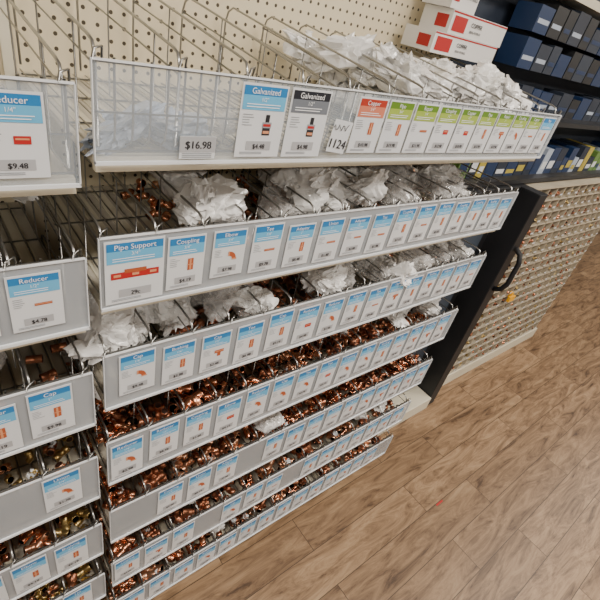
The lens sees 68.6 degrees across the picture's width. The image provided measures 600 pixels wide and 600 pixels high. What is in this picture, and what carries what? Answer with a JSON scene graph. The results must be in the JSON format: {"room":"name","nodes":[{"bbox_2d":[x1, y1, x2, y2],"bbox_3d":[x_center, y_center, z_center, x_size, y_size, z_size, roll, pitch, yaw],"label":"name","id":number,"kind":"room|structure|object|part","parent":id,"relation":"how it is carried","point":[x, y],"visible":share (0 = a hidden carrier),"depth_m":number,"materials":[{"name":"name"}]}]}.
{"room":"hardware store","nodes":[
{"label":"hardware store","id":0,"kind":"room"},
{"bbox_2d":[100,230,599,599],"bbox_3d":[1.441,1.399,1.941,14.000,0.050,9.000,-15,43,-37],"label":"floor","id":1,"kind":"structure","parent":0,"point":[509,446],"depth_m":2.21,"materials":[{"name":"brown wood"}]},
{"bbox_2d":[0,0,561,599],"bbox_3d":[-0.474,0.022,1.036,2.705,2.350,0.530,-15,43,-37],"label":"shelving","id":2,"kind":"object","parent":1,"relation":"on","point":[63,62],"visible":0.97,"depth_m":0.99,"materials":[{"name":"metal"}]},
{"bbox_2d":[11,196,38,203],"bbox_3d":[-0.694,-0.127,0.636,0.597,0.135,0.391,-15,43,-37],"label":"plastic bags","id":3,"kind":"object","parent":2,"relation":"on","point":[23,199],"visible":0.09,"depth_m":0.82},
{"bbox_3d":[-0.896,-0.248,0.319,1.225,0.190,0.488,-15,43,-37],"label":"wire frame","id":4,"kind":"part","parent":2,"relation":"part of","materials":[{"name":"silver metal"}]},
{"bbox_2d":[0,434,81,488],"bbox_3d":[-0.788,0.321,0.950,0.527,0.120,0.427,-15,43,-37],"label":"fittings","id":5,"kind":"object","parent":2,"relation":"on","point":[50,450],"visible":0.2,"depth_m":0.97,"materials":[{"name":"brown metal"}]},
{"bbox_3d":[-0.955,-0.026,0.469,1.225,0.143,0.488,-15,43,-37],"label":"wire frame","id":6,"kind":"part","parent":2,"relation":"part of","materials":[{"name":"silver metal"}]},
{"bbox_3d":[-1.007,0.171,0.602,1.225,0.149,0.488,-15,43,-37],"label":"wire frame","id":7,"kind":"part","parent":2,"relation":"part of","materials":[{"name":"silver metal"}]},
{"bbox_2d":[0,505,90,570],"bbox_3d":[-0.847,0.530,1.094,0.530,0.124,0.436,-15,43,-37],"label":"fittings","id":8,"kind":"object","parent":2,"relation":"on","point":[78,516],"visible":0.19,"depth_m":1.09,"materials":[{"name":"brown metal"}]},
{"bbox_2d":[25,342,66,381],"bbox_3d":[-0.730,0.121,0.812,0.511,0.104,0.400,-15,43,-37],"label":"fittings","id":9,"kind":"object","parent":2,"relation":"on","point":[49,375],"visible":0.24,"depth_m":0.89,"materials":[{"name":"brown metal"}]},
{"bbox_3d":[-1.061,0.375,0.740,1.225,0.156,0.488,-15,43,-37],"label":"wire frame","id":10,"kind":"part","parent":2,"relation":"part of","materials":[{"name":"silver metal"}]},
{"bbox_3d":[-1.118,0.588,0.883,1.225,0.150,0.488,-15,43,-37],"label":"wire frame","id":11,"kind":"part","parent":2,"relation":"part of","materials":[{"name":"silver metal"}]},
{"bbox_2d":[17,562,95,599],"bbox_3d":[-0.904,0.742,1.235,0.527,0.108,0.441,-15,43,-37],"label":"fittings","id":12,"kind":"object","parent":2,"relation":"on","point":[50,589],"visible":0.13,"depth_m":1.23,"materials":[{"name":"brown metal"}]},
{"bbox_3d":[-1.172,0.794,1.022,1.225,0.140,0.488,-15,43,-37],"label":"wire frame","id":13,"kind":"part","parent":2,"relation":"part of","materials":[{"name":"silver metal"}]},
{"bbox_3d":[-0.616,-0.159,1.157,2.705,2.250,0.020,-15,43,-37],"label":"pegboard panel","id":14,"kind":"part","parent":2,"relation":"part of","materials":[{"name":"beige metal"}]},
{"bbox_2d":[100,435,380,599],"bbox_3d":[-0.210,0.721,1.921,1.335,0.136,0.461,-15,43,-37],"label":"fittings","id":15,"kind":"object","parent":2,"relation":"on","point":[154,568],"visible":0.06,"depth_m":1.68,"materials":[{"name":"brown metal"}]},
{"bbox_2d":[210,523,224,532],"bbox_3d":[-0.154,0.696,1.883,0.838,0.082,0.318,-15,43,-37],"label":"plastic bags","id":16,"kind":"object","parent":15,"relation":"on","point":[217,529],"visible":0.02,"depth_m":1.61},
{"bbox_2d":[93,400,393,563],"bbox_3d":[-0.162,0.525,1.786,1.322,0.141,0.454,-15,43,-37],"label":"fittings","id":17,"kind":"object","parent":2,"relation":"on","point":[125,544],"visible":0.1,"depth_m":1.50,"materials":[{"name":"brown metal"}]},
{"bbox_2d":[189,401,386,503],"bbox_3d":[-0.054,0.503,1.749,1.021,0.094,0.277,-15,43,-37],"label":"plastic bags","id":18,"kind":"object","parent":17,"relation":"on","point":[382,407],"visible":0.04,"depth_m":1.93},
{"bbox_3d":[-0.216,0.711,1.924,1.332,0.140,0.488,-15,43,-37],"label":"wire frame","id":19,"kind":"part","parent":2,"relation":"part of","materials":[{"name":"silver metal"}]},
{"bbox_2d":[66,312,429,446],"bbox_3d":[-0.048,0.099,1.501,1.328,0.147,0.444,-15,43,-37],"label":"fittings","id":20,"kind":"object","parent":2,"relation":"on","point":[115,421],"visible":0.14,"depth_m":1.21,"materials":[{"name":"brown metal"}]},
{"bbox_2d":[61,298,441,399],"bbox_3d":[-0.029,0.071,1.429,1.314,0.122,0.335,-13,42,-35],"label":"plastic bags","id":21,"kind":"object","parent":20,"relation":"on","point":[398,319],"visible":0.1,"depth_m":1.57},
{"bbox_3d":[-0.162,0.509,1.787,1.332,0.140,0.488,-15,43,-37],"label":"wire frame","id":22,"kind":"part","parent":2,"relation":"part of","materials":[{"name":"silver metal"}]},
{"bbox_2d":[82,352,420,511],"bbox_3d":[-0.104,0.310,1.642,1.331,0.151,0.443,-15,43,-37],"label":"fittings","id":23,"kind":"object","parent":2,"relation":"on","point":[117,494],"visible":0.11,"depth_m":1.37,"materials":[{"name":"brown metal"}]},
{"bbox_2d":[258,412,284,432],"bbox_3d":[0.111,0.256,1.706,0.867,0.098,0.255,-19,46,-40],"label":"plastic bags","id":24,"kind":"object","parent":23,"relation":"on","point":[269,423],"visible":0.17,"depth_m":1.40},
{"bbox_3d":[-0.107,0.302,1.648,1.332,0.150,0.488,-15,43,-37],"label":"wire frame","id":25,"kind":"part","parent":2,"relation":"part of","materials":[{"name":"silver metal"}]},
{"bbox_3d":[-0.051,0.089,1.504,1.332,0.156,0.488,-15,43,-37],"label":"wire frame","id":26,"kind":"part","parent":2,"relation":"part of","materials":[{"name":"silver metal"}]},
{"bbox_3d":[0.003,-0.115,1.367,1.332,0.149,0.488,-15,43,-37],"label":"wire frame","id":27,"kind":"part","parent":2,"relation":"part of","materials":[{"name":"silver metal"}]},
{"bbox_2d":[63,242,473,364],"bbox_3d":[0.038,-0.114,1.279,1.368,0.183,0.397,-15,43,-37],"label":"plastic bags","id":28,"kind":"object","parent":2,"relation":"on","point":[121,329],"visible":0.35,"depth_m":0.99},
{"bbox_3d":[0.055,-0.312,1.234,1.332,0.143,0.488,-15,43,-37],"label":"wire frame","id":29,"kind":"part","parent":2,"relation":"part of","materials":[{"name":"silver metal"}]},
{"bbox_3d":[0.123,-0.537,1.091,1.357,0.190,0.488,-15,43,-37],"label":"wire frame","id":30,"kind":"part","parent":2,"relation":"part of","materials":[{"name":"silver metal"}]},
{"bbox_2d":[120,168,472,221],"bbox_3d":[0.117,-0.298,1.298,1.165,0.075,0.428,-15,43,-37],"label":"fittings","id":31,"kind":"object","parent":2,"relation":"on","point":[267,205],"visible":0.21,"depth_m":1.05,"materials":[{"name":"brown"}]},
{"bbox_2d":[79,27,532,156],"bbox_3d":[0.119,-0.544,1.088,1.371,0.238,0.493,-15,43,-37],"label":"plastic bags","id":32,"kind":"object","parent":2,"relation":"on","point":[485,75],"visible":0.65,"depth_m":1.06,"materials":[{"name":"white plastic"}]},
{"bbox_2d":[148,163,470,226],"bbox_3d":[0.110,-0.344,1.214,1.087,0.167,0.421,-15,43,-37],"label":"plastic bags","id":33,"kind":"object","parent":2,"relation":"on","point":[215,197],"visible":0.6,"depth_m":1.00},
{"bbox_2d":[169,247,449,335],"bbox_3d":[0.004,-0.094,1.370,1.338,0.108,0.444,-15,43,-37],"label":"fittings","id":34,"kind":"object","parent":2,"relation":"on","point":[213,318],"visible":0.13,"depth_m":1.18,"materials":[{"name":"brown"}]},
{"bbox_2d":[401,23,496,63],"bbox_3d":[0.503,-0.846,1.464,0.361,0.057,0.122,-15,43,-37],"label":"carton","id":35,"kind":"object","parent":2,"relation":"on","point":[430,40],"visible":0.99,"depth_m":1.38,"materials":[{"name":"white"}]},
{"bbox_2d":[419,3,507,47],"bbox_3d":[0.545,-0.904,1.456,0.321,0.062,0.117,-15,43,-37],"label":"carton","id":36,"kind":"object","parent":35,"relation":"on","point":[451,21],"visible":0.98,"depth_m":1.38,"materials":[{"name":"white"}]},
{"bbox_2d":[422,0,478,14],"bbox_3d":[0.475,-0.959,1.337,0.131,0.124,0.112,-15,43,-37],"label":"carton","id":37,"kind":"object","parent":36,"relation":"on","point":[467,6],"visible":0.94,"depth_m":1.33,"materials":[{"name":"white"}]},
{"bbox_2d":[377,183,547,435],"bbox_3d":[0.724,0.113,2.245,0.615,1.395,0.233,-15,43,-37],"label":"frame","id":38,"kind":"object","parent":1,"relation":"on","point":[501,245],"visible":0.27,"depth_m":2.27,"materials":[{"name":"metal"}]},
{"bbox_3d":[1.041,-0.140,2.190,0.026,0.263,0.069,-15,43,-37],"label":"handle","id":39,"kind":"part","parent":38,"relation":"part of","materials":[{"name":"black metal"}]},
{"bbox_2d":[442,176,599,385],"bbox_3d":[1.439,-0.195,2.985,1.505,1.390,0.364,-15,43,-37],"label":"cabinet","id":40,"kind":"object","parent":1,"relation":"on","point":[567,222],"visible":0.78,"depth_m":2.86,"materials":[{"name":"brown"}]},
{"bbox_2d":[412,0,599,188],"bbox_3d":[1.480,-1.153,2.125,2.090,1.100,0.300,-15,43,-37],"label":"shelving unit","id":41,"kind":"object","parent":40,"relation":"on","point":[550,48],"visible":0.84,"depth_m":1.93,"materials":[{"name":"black metal"}]}
]}

